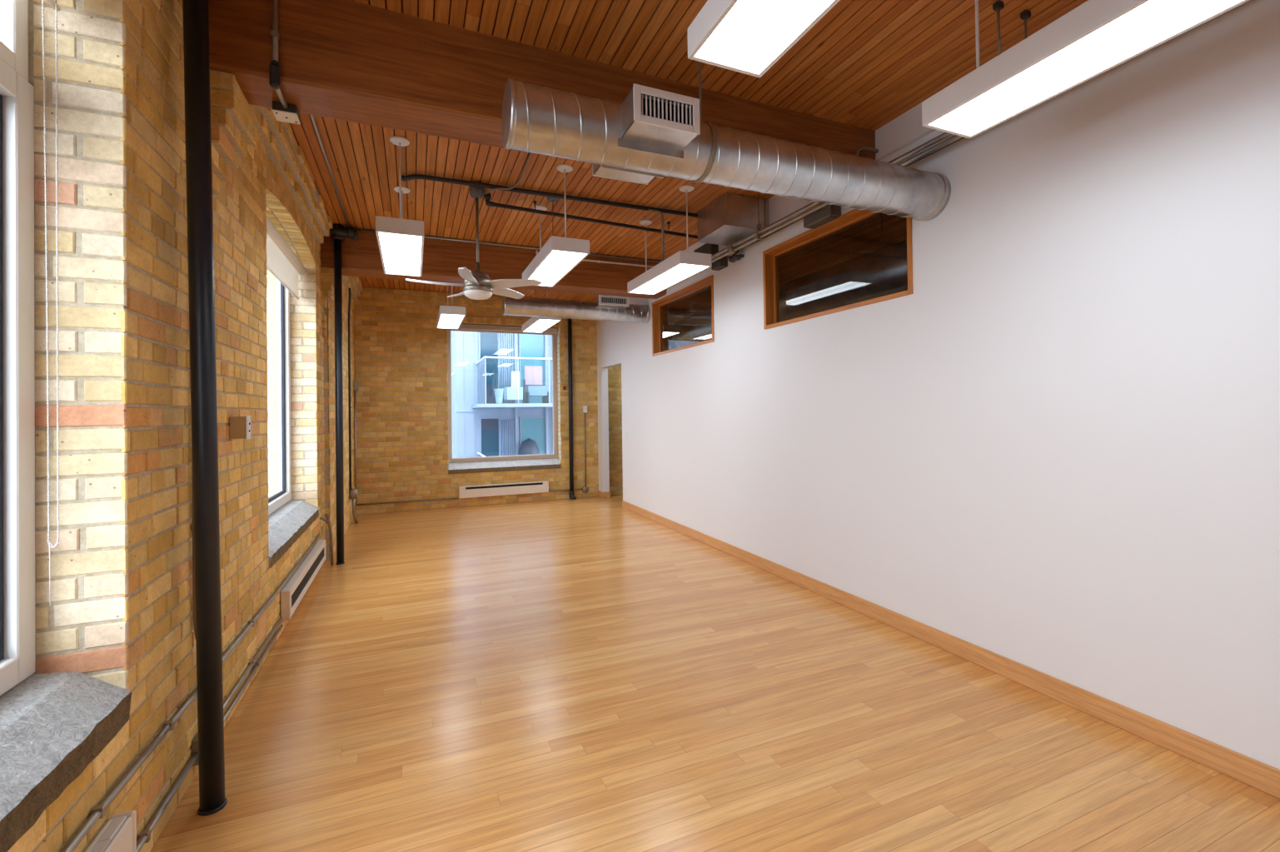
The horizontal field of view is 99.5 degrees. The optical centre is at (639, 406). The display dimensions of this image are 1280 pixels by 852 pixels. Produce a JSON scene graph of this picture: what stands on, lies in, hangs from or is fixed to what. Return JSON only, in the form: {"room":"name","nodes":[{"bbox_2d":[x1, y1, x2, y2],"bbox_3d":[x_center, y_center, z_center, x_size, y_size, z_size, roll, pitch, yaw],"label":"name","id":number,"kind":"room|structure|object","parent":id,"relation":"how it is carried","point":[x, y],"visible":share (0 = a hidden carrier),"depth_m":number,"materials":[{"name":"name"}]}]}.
{"room":"empty office space","nodes":[
{"label":"empty office space","id":0,"kind":"room"},
{"bbox_2d":[7,0,363,851],"bbox_3d":[-2.219,-0.296,2.734,0.629,3.900,12.350,-1,-1,-23],"label":"wall","id":1,"kind":"structure","parent":0,"point":[119,614],"depth_m":1.89,"materials":[{"name":"yellow brick"}]},
{"bbox_2d":[0,0,131,851],"bbox_3d":[-1.469,-0.273,0.763,0.446,2.522,1.932,-1,-1,-23],"label":"window","id":2,"kind":"structure","parent":1,"relation":"in","point":[53,725],"depth_m":1.57,"materials":[{"name":"white plastic"}]},
{"bbox_2d":[41,0,60,605],"bbox_3d":[-1.396,-0.404,0.795,0.138,1.960,1.896,-1,-1,-23],"label":"blind cord","id":3,"kind":"object","parent":2,"relation":"attached to","point":[52,3],"visible":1,"depth_m":1.60,"materials":[{"name":"beige fabric"}]},
{"bbox_2d":[84,810,136,851],"bbox_3d":[-1.249,1.320,0.907,0.059,0.218,1.575,-1,-1,-23],"label":"heater","id":4,"kind":"object","parent":1,"relation":"attached to","point":[119,833],"visible":1,"depth_m":1.57,"materials":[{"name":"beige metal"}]},
{"bbox_2d":[89,839,109,851],"bbox_3d":[-1.252,1.234,0.907,0.032,0.039,1.335,-1,-1,-23],"label":"grille","id":5,"kind":"object","parent":4,"relation":"attached to","point":[97,845],"depth_m":1.51,"materials":[{"name":"beige metal"}]},
{"bbox_2d":[136,752,198,851],"bbox_3d":[-1.692,1.425,1.921,0.028,0.031,0.630,-1,-1,-23],"label":"conduit","id":6,"kind":"object","parent":1,"relation":"attached to","point":[143,837],"visible":0.97,"depth_m":1.91,"materials":[{"name":"silver metal"}]},
{"bbox_2d":[61,533,320,851],"bbox_3d":[-1.404,1.160,1.227,0.028,0.072,8.481,-1,-1,-23],"label":"conduit","id":7,"kind":"object","parent":1,"relation":"attached to","point":[97,812],"visible":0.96,"depth_m":1.81,"materials":[{"name":"silver metal"}]},
{"bbox_2d":[189,453,195,638],"bbox_3d":[-1.837,-0.254,2.261,0.055,3.242,0.066,-1,-1,-23],"label":"conduit","id":8,"kind":"object","parent":1,"relation":"attached to","point":[191,525],"visible":0.08,"depth_m":2.22,"materials":[{"name":"grey metal"}]},
{"bbox_2d":[190,732,198,766],"bbox_3d":[-1.827,1.417,2.263,0.050,0.105,0.105,-1,-1,-23],"label":"junction box","id":9,"kind":"object","parent":1,"relation":"attached to","point":[194,745],"visible":0.16,"depth_m":2.21,"materials":[{"name":"brown metal"}]},
{"bbox_2d":[229,415,250,439],"bbox_3d":[-2.027,0.108,2.749,0.079,0.119,0.072,-1,-1,-23],"label":"wall thermostat","id":10,"kind":"object","parent":1,"relation":"attached to","point":[239,426],"visible":1,"depth_m":2.72,"materials":[{"name":"beige plastic"}]},
{"bbox_2d":[223,624,283,722],"bbox_3d":[-2.132,1.469,2.967,0.026,0.032,1.500,-1,-1,-23],"label":"conduit","id":11,"kind":"object","parent":1,"relation":"attached to","point":[256,665],"visible":0.67,"depth_m":2.96,"materials":[{"name":"silver metal"}]},
{"bbox_2d":[223,617,283,710],"bbox_3d":[-2.133,1.418,2.967,0.026,0.032,1.500,-1,-1,-23],"label":"conduit","id":12,"kind":"object","parent":1,"relation":"attached to","point":[251,663],"visible":0.78,"depth_m":2.96,"materials":[{"name":"silver metal"}]},
{"bbox_2d":[265,215,308,299],"bbox_3d":[-2.860,-1.174,4.267,0.138,0.319,1.870,-1,-1,-23],"label":"roller blind","id":13,"kind":"object","parent":1,"relation":"attached to","point":[282,262],"visible":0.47,"depth_m":4.41,"materials":[{"name":"beige fabric"}]},
{"bbox_2d":[267,278,318,568],"bbox_3d":[-2.922,-0.219,4.227,0.446,2.528,1.906,-1,-1,-23],"label":"window","id":14,"kind":"structure","parent":1,"relation":"in","point":[288,519],"depth_m":4.99,"materials":[{"name":"white plastic"}]},
{"bbox_2d":[280,539,325,620],"bbox_3d":[-2.736,1.370,4.450,0.059,0.201,1.640,-1,-1,-23],"label":"heater","id":15,"kind":"object","parent":1,"relation":"attached to","point":[292,593],"visible":0.99,"depth_m":4.13,"materials":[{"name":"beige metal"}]},
{"bbox_2d":[291,547,323,607],"bbox_3d":[-2.733,1.372,4.451,0.040,0.090,1.540,-1,-1,-23],"label":"grille","id":16,"kind":"object","parent":15,"relation":"attached to","point":[306,580],"depth_m":4.32,"materials":[{"name":"grey metal"}]},
{"bbox_2d":[319,512,333,565],"bbox_3d":[-3.124,1.335,5.426,0.096,0.511,0.351,-1,-1,-23],"label":"conduit","id":17,"kind":"object","parent":1,"relation":"attached to","point":[327,520],"visible":1,"depth_m":5.40,"materials":[{"name":"grey metal"}]},
{"bbox_2d":[348,288,351,489],"bbox_3d":[-3.864,-0.217,7.220,0.035,2.687,0.244,0,-1,-31],"label":"conduit","id":18,"kind":"object","parent":1,"relation":"attached to","point":[349,289],"visible":1,"depth_m":7.29,"materials":[{"name":"black metal"}]},
{"bbox_2d":[353,390,357,506],"bbox_3d":[-4.188,0.618,7.973,0.031,1.700,0.036,-1,-1,-23],"label":"conduit","id":19,"kind":"object","parent":1,"relation":"attached to","point":[355,392],"visible":0.94,"depth_m":7.96,"materials":[{"name":"grey metal"}]},
{"bbox_2d":[353,380,358,390],"bbox_3d":[-4.189,-0.302,7.986,0.060,0.140,0.100,-1,-1,-23],"label":"junction box","id":20,"kind":"object","parent":1,"relation":"attached to","point":[356,384],"visible":1,"depth_m":7.94,"materials":[{"name":"metal"}]},
{"bbox_2d":[353,286,704,514],"bbox_3d":[-1.223,-0.247,9.630,7.800,3.900,0.501,-1,-1,-23],"label":"wall","id":21,"kind":"structure","parent":0,"point":[400,356],"depth_m":8.54,"materials":[{"name":"yellow brick"}]},
{"bbox_2d":[357,488,582,505],"bbox_3d":[-2.627,1.463,8.783,3.505,0.043,0.028,-1,-1,-23],"label":"conduit","id":22,"kind":"object","parent":21,"relation":"attached to","point":[567,489],"visible":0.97,"depth_m":8.44,"materials":[{"name":"grey metal"}]},
{"bbox_2d":[458,480,548,498],"bbox_3d":[-2.224,1.371,8.932,1.450,0.194,0.063,-1,-1,-23],"label":"heater","id":23,"kind":"object","parent":21,"relation":"attached to","point":[491,490],"visible":1,"depth_m":8.90,"materials":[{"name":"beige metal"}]},
{"bbox_2d":[465,482,542,489],"bbox_3d":[-2.225,1.314,8.934,1.250,0.028,0.020,-1,-1,-23],"label":"grille","id":24,"kind":"object","parent":23,"relation":"attached to","point":[518,485],"depth_m":8.92,"materials":[{"name":"grey metal"}]},
{"bbox_2d":[447,329,561,473],"bbox_3d":[-2.299,-0.141,9.171,1.830,2.420,0.412,-1,-1,-23],"label":"window","id":25,"kind":"structure","parent":21,"relation":"in","point":[480,464],"depth_m":9.06,"materials":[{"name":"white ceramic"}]},
{"bbox_2d":[447,323,557,335],"bbox_3d":[-2.285,-1.288,9.114,1.810,0.109,0.100,-1,-1,-23],"label":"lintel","id":26,"kind":"object","parent":25,"relation":"attached to","point":[463,327],"visible":0.9,"depth_m":9.04,"materials":[{"name":"brown wood"}]},
{"bbox_2d":[582,405,587,486],"bbox_3d":[-0.954,0.702,9.481,0.071,1.413,0.058,-1,-1,-23],"label":"conduit","id":27,"kind":"object","parent":21,"relation":"attached to","point":[585,407],"visible":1,"depth_m":9.48,"materials":[{"name":"grey metal"}]},
{"bbox_2d":[583,405,587,412],"bbox_3d":[-0.954,0.053,9.466,0.071,0.116,0.013,-1,-1,-23],"label":"switch plate","id":28,"kind":"object","parent":27,"relation":"attached to","point":[585,406],"depth_m":9.47,"materials":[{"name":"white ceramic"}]},
{"bbox_2d":[582,486,588,492],"bbox_3d":[-0.955,1.454,9.476,0.110,0.110,0.044,-1,-1,-23],"label":"junction box","id":29,"kind":"object","parent":21,"relation":"attached to","point":[585,489],"visible":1,"depth_m":9.46,"materials":[{"name":"grey metal"}]},
{"bbox_2d":[288,0,1087,310],"bbox_3d":[0.976,-2.031,4.154,7.650,0.250,12.350,-1,-1,-23],"label":"ceiling","id":30,"kind":"structure","parent":0,"point":[865,63],"depth_m":3.45,"materials":[{"name":"brown wood"}]},
{"bbox_2d":[309,114,349,226],"bbox_3d":[-2.377,-1.849,4.122,0.021,0.019,3.150,-1,-1,-23],"label":"conduit","id":31,"kind":"object","parent":30,"relation":"attached to","point":[312,118],"visible":0.32,"depth_m":4.11,"materials":[{"name":"grey metal"}]},
{"bbox_2d":[375,135,423,276],"bbox_3d":[-1.865,-1.515,4.234,0.302,0.704,1.200,-1,-1,-23],"label":"pendant light","id":32,"kind":"object","parent":30,"relation":"hanging from","point":[400,241],"visible":1,"depth_m":3.89,"materials":[{"name":"white metal"}]},
{"bbox_2d":[436,285,465,328],"bbox_3d":[-2.550,-1.479,7.259,0.302,0.704,1.200,-1,-1,-23],"label":"pendant light","id":33,"kind":"object","parent":30,"relation":"hanging from","point":[448,316],"visible":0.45,"depth_m":6.90,"materials":[{"name":"white metal"}]},
{"bbox_2d":[405,181,541,299],"bbox_3d":[-1.405,-1.386,4.541,1.036,0.969,1.072,-1,-1,-23],"label":"ceiling fan","id":34,"kind":"object","parent":30,"relation":"hanging from","point":[477,285],"visible":1,"depth_m":4.50,"materials":[{"name":"grey metal"}]},
{"bbox_2d":[319,227,666,298],"bbox_3d":[-1.582,-1.638,6.342,4.311,0.436,0.327,-1,-1,-23],"label":"ceiling beam","id":35,"kind":"structure","parent":30,"relation":"attached to","point":[442,259],"depth_m":6.11,"materials":[{"name":"brown wood"}]},
{"bbox_2d":[356,228,661,262],"bbox_3d":[-1.327,-1.836,6.262,3.470,0.031,0.026,-1,-1,-23],"label":"conduit","id":36,"kind":"object","parent":35,"relation":"attached to","point":[357,229],"visible":0.72,"depth_m":6.16,"materials":[{"name":"grey metal"}]},
{"bbox_2d":[536,249,654,267],"bbox_3d":[-0.492,-1.788,6.612,1.561,0.072,0.026,-1,-1,-23],"label":"conduit","id":37,"kind":"object","parent":35,"relation":"attached to","point":[586,260],"visible":0.52,"depth_m":6.67,"materials":[{"name":"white metal"}]},
{"bbox_2d":[484,152,532,194],"bbox_3d":[-0.802,-1.844,3.949,0.227,0.076,1.601,0,-1,-31],"label":"cable","id":38,"kind":"object","parent":30,"relation":"attached to","point":[530,153],"visible":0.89,"depth_m":4.51,"materials":[{"name":"grey metal"}]},
{"bbox_2d":[522,289,561,333],"bbox_3d":[-1.425,-1.489,7.731,0.302,0.704,1.200,-1,-1,-23],"label":"pendant light","id":39,"kind":"object","parent":30,"relation":"hanging from","point":[535,324],"visible":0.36,"depth_m":7.65,"materials":[{"name":"white metal"}]},
{"bbox_2d":[208,0,876,196],"bbox_3d":[-0.240,-1.685,3.144,4.311,0.436,0.298,-1,-1,-23],"label":"ceiling beam","id":40,"kind":"structure","parent":30,"relation":"attached to","point":[344,60],"depth_m":2.65,"materials":[{"name":"brown wood"}]},
{"bbox_2d":[268,0,288,109],"bbox_3d":[-1.652,-1.642,2.486,0.038,0.483,0.253,-1,-1,-23],"label":"conduit","id":41,"kind":"object","parent":40,"relation":"attached to","point":[274,69],"visible":1,"depth_m":2.38,"materials":[{"name":"grey metal"}]},
{"bbox_2d":[271,100,300,124],"bbox_3d":[-1.723,-1.428,2.639,0.102,0.048,0.102,-1,-1,-23],"label":"junction box","id":42,"kind":"object","parent":40,"relation":"attached to","point":[291,115],"visible":0.99,"depth_m":2.61,"materials":[{"name":"white metal"}]},
{"bbox_2d":[855,146,878,156],"bbox_3d":[1.557,-1.608,3.713,0.217,0.342,0.024,-1,-1,-23],"label":"conduit","id":43,"kind":"object","parent":40,"relation":"attached to","point":[866,148],"visible":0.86,"depth_m":3.70,"materials":[{"name":"grey metal"}]},
{"bbox_2d":[401,174,697,261],"bbox_3d":[-0.671,-1.589,4.774,2.654,0.603,0.159,-1,-1,-19],"label":"pipe","id":44,"kind":"object","parent":30,"relation":"hanging from","point":[404,178],"visible":0.94,"depth_m":4.75,"materials":[{"name":"black metal"}]},
{"bbox_2d":[546,196,558,235],"bbox_3d":[-0.772,-1.580,4.820,0.104,0.593,0.104,-1,-1,0],"label":"rod","id":45,"kind":"object","parent":30,"relation":"attached to","point":[552,200],"visible":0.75,"depth_m":4.82,"materials":[{"name":"grey metal"}]},
{"bbox_2d":[522,164,589,287],"bbox_3d":[-0.765,-1.526,4.696,0.302,0.704,1.200,-1,-1,-23],"label":"pendant light","id":46,"kind":"object","parent":30,"relation":"hanging from","point":[559,256],"visible":0.84,"depth_m":4.37,"materials":[{"name":"white metal"}]},
{"bbox_2d":[484,193,697,239],"bbox_3d":[-0.311,-1.813,5.253,2.339,0.132,0.067,-1,-1,-26],"label":"pipe","id":47,"kind":"object","parent":30,"relation":"hanging from","point":[487,196],"visible":0.95,"depth_m":5.12,"materials":[{"name":"black metal"}]},
{"bbox_2d":[627,184,712,294],"bbox_3d":[0.236,-1.535,5.115,0.302,0.704,1.200,-1,-1,-23],"label":"pendant light","id":48,"kind":"object","parent":30,"relation":"hanging from","point":[682,265],"visible":1,"depth_m":4.87,"materials":[{"name":"white metal"}]},
{"bbox_2d":[662,303,681,338],"bbox_3d":[0.275,-1.500,9.030,0.302,0.704,1.200,-1,-1,-23],"label":"pendant light","id":49,"kind":"object","parent":30,"relation":"hanging from","point":[668,331],"visible":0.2,"depth_m":8.51,"materials":[{"name":"white metal"}]},
{"bbox_2d":[501,61,951,221],"bbox_3d":[0.617,-1.538,2.914,2.634,0.748,0.588,-1,-1,-23],"label":"spiral duct","id":50,"kind":"object","parent":30,"relation":"hanging from","point":[654,132],"visible":0.99,"depth_m":2.66,"materials":[{"name":"metal"}]},
{"bbox_2d":[641,94,691,124],"bbox_3d":[0.115,-1.307,2.405,0.255,0.095,0.027,-1,-1,-23],"label":"grille","id":51,"kind":"object","parent":50,"relation":"attached to","point":[658,109],"depth_m":2.40,"materials":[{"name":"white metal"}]},
{"bbox_2d":[697,192,768,246],"bbox_3d":[0.865,-1.734,5.117,0.465,0.318,0.550,-1,-1,-23],"label":"duct","id":52,"kind":"object","parent":30,"relation":"hanging from","point":[730,218],"visible":0.83,"depth_m":4.92,"materials":[{"name":"metal"}]},
{"bbox_2d":[687,0,840,78],"bbox_3d":[0.533,-1.573,1.396,0.302,0.704,1.200,-1,-1,-23],"label":"pendant light","id":53,"kind":"object","parent":30,"relation":"hanging from","point":[746,37],"visible":1,"depth_m":1.77,"materials":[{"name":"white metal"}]},
{"bbox_2d":[672,213,907,347],"bbox_3d":[2.244,-1.460,5.734,0.532,0.896,7.600,-1,-1,-23],"label":"duct","id":54,"kind":"object","parent":30,"relation":"hanging from","point":[883,271],"visible":0.23,"depth_m":5.63,"materials":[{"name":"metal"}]},
{"bbox_2d":[711,132,963,263],"bbox_3d":[1.954,-1.729,2.770,0.090,0.405,8.650,-1,-1,-23],"label":"rack","id":55,"kind":"object","parent":30,"relation":"hanging from","point":[731,249],"visible":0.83,"depth_m":4.30,"materials":[{"name":"grey metal"}]},
{"bbox_2d":[722,137,964,258],"bbox_3d":[2.288,-1.582,2.202,0.058,0.090,7.348,-1,-1,-23],"label":"cable","id":56,"kind":"object","parent":55,"relation":"hanging from","point":[733,255],"visible":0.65,"depth_m":4.61,"materials":[{"name":"grey metal"}]},
{"bbox_2d":[992,0,1003,55],"bbox_3d":[1.716,-1.775,2.590,0.040,0.310,0.030,-1,-1,-23],"label":"rod","id":57,"kind":"object","parent":30,"relation":"hanging from","point":[998,6],"visible":0.88,"depth_m":2.58,"materials":[{"name":"black metal"}]},
{"bbox_2d":[1020,9,1030,39],"bbox_3d":[1.891,-1.776,2.652,0.040,0.310,0.030,-1,-1,-23],"label":"rod","id":58,"kind":"object","parent":30,"relation":"hanging from","point":[1026,14],"visible":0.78,"depth_m":2.65,"materials":[{"name":"black metal"}]},
{"bbox_2d":[921,0,1249,138],"bbox_3d":[1.597,-1.583,1.870,0.302,0.704,1.200,-1,-1,-23],"label":"pendant light","id":59,"kind":"object","parent":30,"relation":"hanging from","point":[1096,37],"visible":1,"depth_m":1.94,"materials":[{"name":"white metal"}]},
{"bbox_2d":[149,494,1279,851],"bbox_3d":[1.206,1.571,4.054,7.066,0.100,11.786,-1,-1,-23],"label":"floor","id":60,"kind":"structure","parent":0,"point":[594,674],"depth_m":2.58,"materials":[{"name":"brown wood"}]},
{"bbox_2d":[182,0,227,816],"bbox_3d":[-1.682,-0.173,2.090,0.126,3.430,0.090,-1,-1,-23],"label":"standpipe","id":61,"kind":"object","parent":60,"relation":"on","point":[212,799],"visible":1,"depth_m":2.06,"materials":[{"name":"black metal"}]},
{"bbox_2d":[329,223,358,564],"bbox_3d":[-3.014,-0.124,5.481,0.325,3.428,0.151,-1,-1,-23],"label":"standpipe","id":62,"kind":"object","parent":60,"relation":"on","point":[337,232],"visible":0.93,"depth_m":5.46,"materials":[{"name":"black metal"}]},
{"bbox_2d":[348,488,358,522],"bbox_3d":[-3.912,1.374,7.406,0.110,0.520,0.310,-1,-1,-23],"label":"shutoff valve","id":63,"kind":"object","parent":60,"relation":"on","point":[353,493],"visible":0.96,"depth_m":7.34,"materials":[{"name":"metal"}]},
{"bbox_2d":[567,318,576,499],"bbox_3d":[-1.183,-0.092,9.332,0.124,3.455,0.091,-1,-1,35],"label":"standpipe","id":64,"kind":"object","parent":60,"relation":"on","point":[571,492],"visible":0.92,"depth_m":9.31,"materials":[{"name":"black metal"}]},
{"bbox_2d":[596,0,1279,769],"bbox_3d":[1.573,-0.208,4.220,0.120,3.450,11.760,-1,-1,-23],"label":"wall","id":65,"kind":"structure","parent":0,"point":[1057,454],"depth_m":2.76,"materials":[{"name":"white paint"}]},
{"bbox_2d":[501,294,650,323],"bbox_3d":[-0.791,-1.304,7.135,1.971,0.308,0.352,-1,-1,-23],"label":"spiral duct","id":66,"kind":"object","parent":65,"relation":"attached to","point":[615,308],"visible":0.96,"depth_m":7.08,"materials":[{"name":"metal"}]},
{"bbox_2d":[601,297,626,303],"bbox_3d":[-0.348,-1.393,7.157,0.360,0.075,0.027,-1,-1,-23],"label":"grille","id":67,"kind":"object","parent":66,"relation":"attached to","point":[604,300],"depth_m":7.16,"materials":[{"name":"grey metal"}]},
{"bbox_2d":[597,490,610,498],"bbox_3d":[-0.627,1.541,9.503,0.148,0.107,0.239,-1,-1,-23],"label":"baseboard","id":68,"kind":"structure","parent":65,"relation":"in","point":[603,495],"depth_m":9.40,"materials":[{"name":"brown wood"}]},
{"bbox_2d":[652,274,714,356],"bbox_3d":[0.543,-1.053,6.654,0.144,0.726,1.625,-1,-1,-23],"label":"window","id":69,"kind":"structure","parent":65,"relation":"in","point":[657,306],"depth_m":6.94,"materials":[{"name":"brown wood"}]},
{"bbox_2d":[693,243,718,255],"bbox_3d":[0.723,-1.689,5.935,0.095,0.135,0.380,-1,-1,-23],"label":"control box","id":70,"kind":"object","parent":65,"relation":"attached to","point":[708,248],"visible":0.42,"depth_m":5.79,"materials":[{"name":"black metal"}]},
{"bbox_2d":[711,257,727,270],"bbox_3d":[0.834,-1.495,5.675,0.095,0.100,0.180,-1,-1,-23],"label":"control box","id":71,"kind":"object","parent":65,"relation":"attached to","point":[722,263],"visible":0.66,"depth_m":5.61,"materials":[{"name":"black metal"}]},
{"bbox_2d":[728,254,744,263],"bbox_3d":[0.957,-1.462,5.368,0.105,0.064,0.140,-1,-1,-23],"label":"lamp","id":72,"kind":"object","parent":65,"relation":"attached to","point":[736,257],"visible":1,"depth_m":5.33,"materials":[{"name":"black metal"}]},
{"bbox_2d":[803,204,841,229],"bbox_3d":[1.426,-1.484,4.248,0.107,0.094,0.310,-1,-1,-23],"label":"junction box","id":73,"kind":"object","parent":65,"relation":"attached to","point":[828,213],"visible":0.92,"depth_m":4.19,"materials":[{"name":"grey metal"}]},
{"bbox_2d":[762,208,913,329],"bbox_3d":[1.525,-1.087,4.314,0.144,0.726,1.617,-1,-1,-23],"label":"window","id":74,"kind":"structure","parent":65,"relation":"in","point":[770,256],"depth_m":4.54,"materials":[{"name":"brown wood"}]},
{"bbox_2d":[622,500,1279,798],"bbox_3d":[1.768,1.456,3.622,0.016,0.107,10.550,-1,-1,-23],"label":"baseboard","id":75,"kind":"structure","parent":65,"relation":"attached to","point":[1260,775],"depth_m":2.81,"materials":[{"name":"brown wood"}]},
{"bbox_2d":[875,0,1088,160],"bbox_3d":[2.708,-1.858,1.284,0.050,0.214,5.422,-1,-1,-23],"label":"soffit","id":76,"kind":"structure","parent":65,"relation":"attached to","point":[907,128],"depth_m":3.57,"materials":[{"name":"white paint"}]},
{"label":"outside","id":77,"kind":"structure","parent":0,"visible":0},
{"bbox_3d":[-7.568,12.868,18.328,120.000,0.200,120.000,-1,-1,-23],"label":"ground","id":78,"kind":"structure","parent":77,"visible":0},
{"bbox_2d":[451,330,552,458],"bbox_3d":[-2.007,-0.813,17.715,7.980,27.000,7.800,-1,-1,-23],"label":"apartment building","id":79,"kind":"structure","parent":78,"relation":"on","point":[482,363],"depth_m":14.60,"materials":[{"name":"teal glass"}]},
{"bbox_2d":[493,388,503,403],"bbox_3d":[-3.538,-0.248,13.595,0.260,0.380,0.260,-1,-1,-23],"label":"planter","id":80,"kind":"object","parent":79,"relation":"on","point":[498,392],"visible":0.95,"depth_m":13.51,"materials":[{"name":"white ceramic"}]},
{"bbox_2d":[498,333,517,403],"bbox_3d":[-3.578,-1.334,14.732,0.516,2.650,0.050,-1,-1,-23],"label":"curtain","id":81,"kind":"object","parent":79,"relation":"hanging from","point":[508,342],"depth_m":14.71,"materials":[{"name":"white fabric"}]},
{"bbox_2d":[499,419,518,455],"bbox_3d":[-3.538,1.705,14.704,0.516,2.650,0.050,-1,-1,-23],"label":"curtain","id":82,"kind":"object","parent":79,"relation":"hanging from","point":[509,429],"depth_m":14.70,"materials":[{"name":"white fabric"}]},
{"bbox_2d":[503,371,522,400],"bbox_3d":[-3.249,-0.534,13.882,0.400,0.750,0.500,-1,-1,-23],"label":"lounge chair","id":83,"kind":"object","parent":79,"relation":"on","point":[510,393],"visible":1,"depth_m":13.72,"materials":[{"name":"grey wicker"}]},
{"bbox_2d":[522,378,525,403],"bbox_3d":[-2.943,-0.374,13.791,0.050,0.620,0.100,-1,-1,-23],"label":"planter","id":84,"kind":"object","parent":79,"relation":"on","point":[524,380],"visible":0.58,"depth_m":13.75,"materials":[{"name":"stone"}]},
{"bbox_2d":[517,438,539,454],"bbox_3d":[-2.955,1.510,14.469,0.620,1.320,0.710,-1,-1,-23],"label":"lounge chair","id":85,"kind":"object","parent":79,"relation":"on","point":[529,446],"visible":0.33,"depth_m":14.32,"materials":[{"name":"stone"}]},
{"bbox_2d":[524,365,549,403],"bbox_3d":[-2.709,-0.565,14.093,0.560,1.000,0.630,-1,-1,-23],"label":"lounge chair","id":86,"kind":"object","parent":79,"relation":"on","point":[533,375],"visible":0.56,"depth_m":14.21,"materials":[{"name":"fabric"}]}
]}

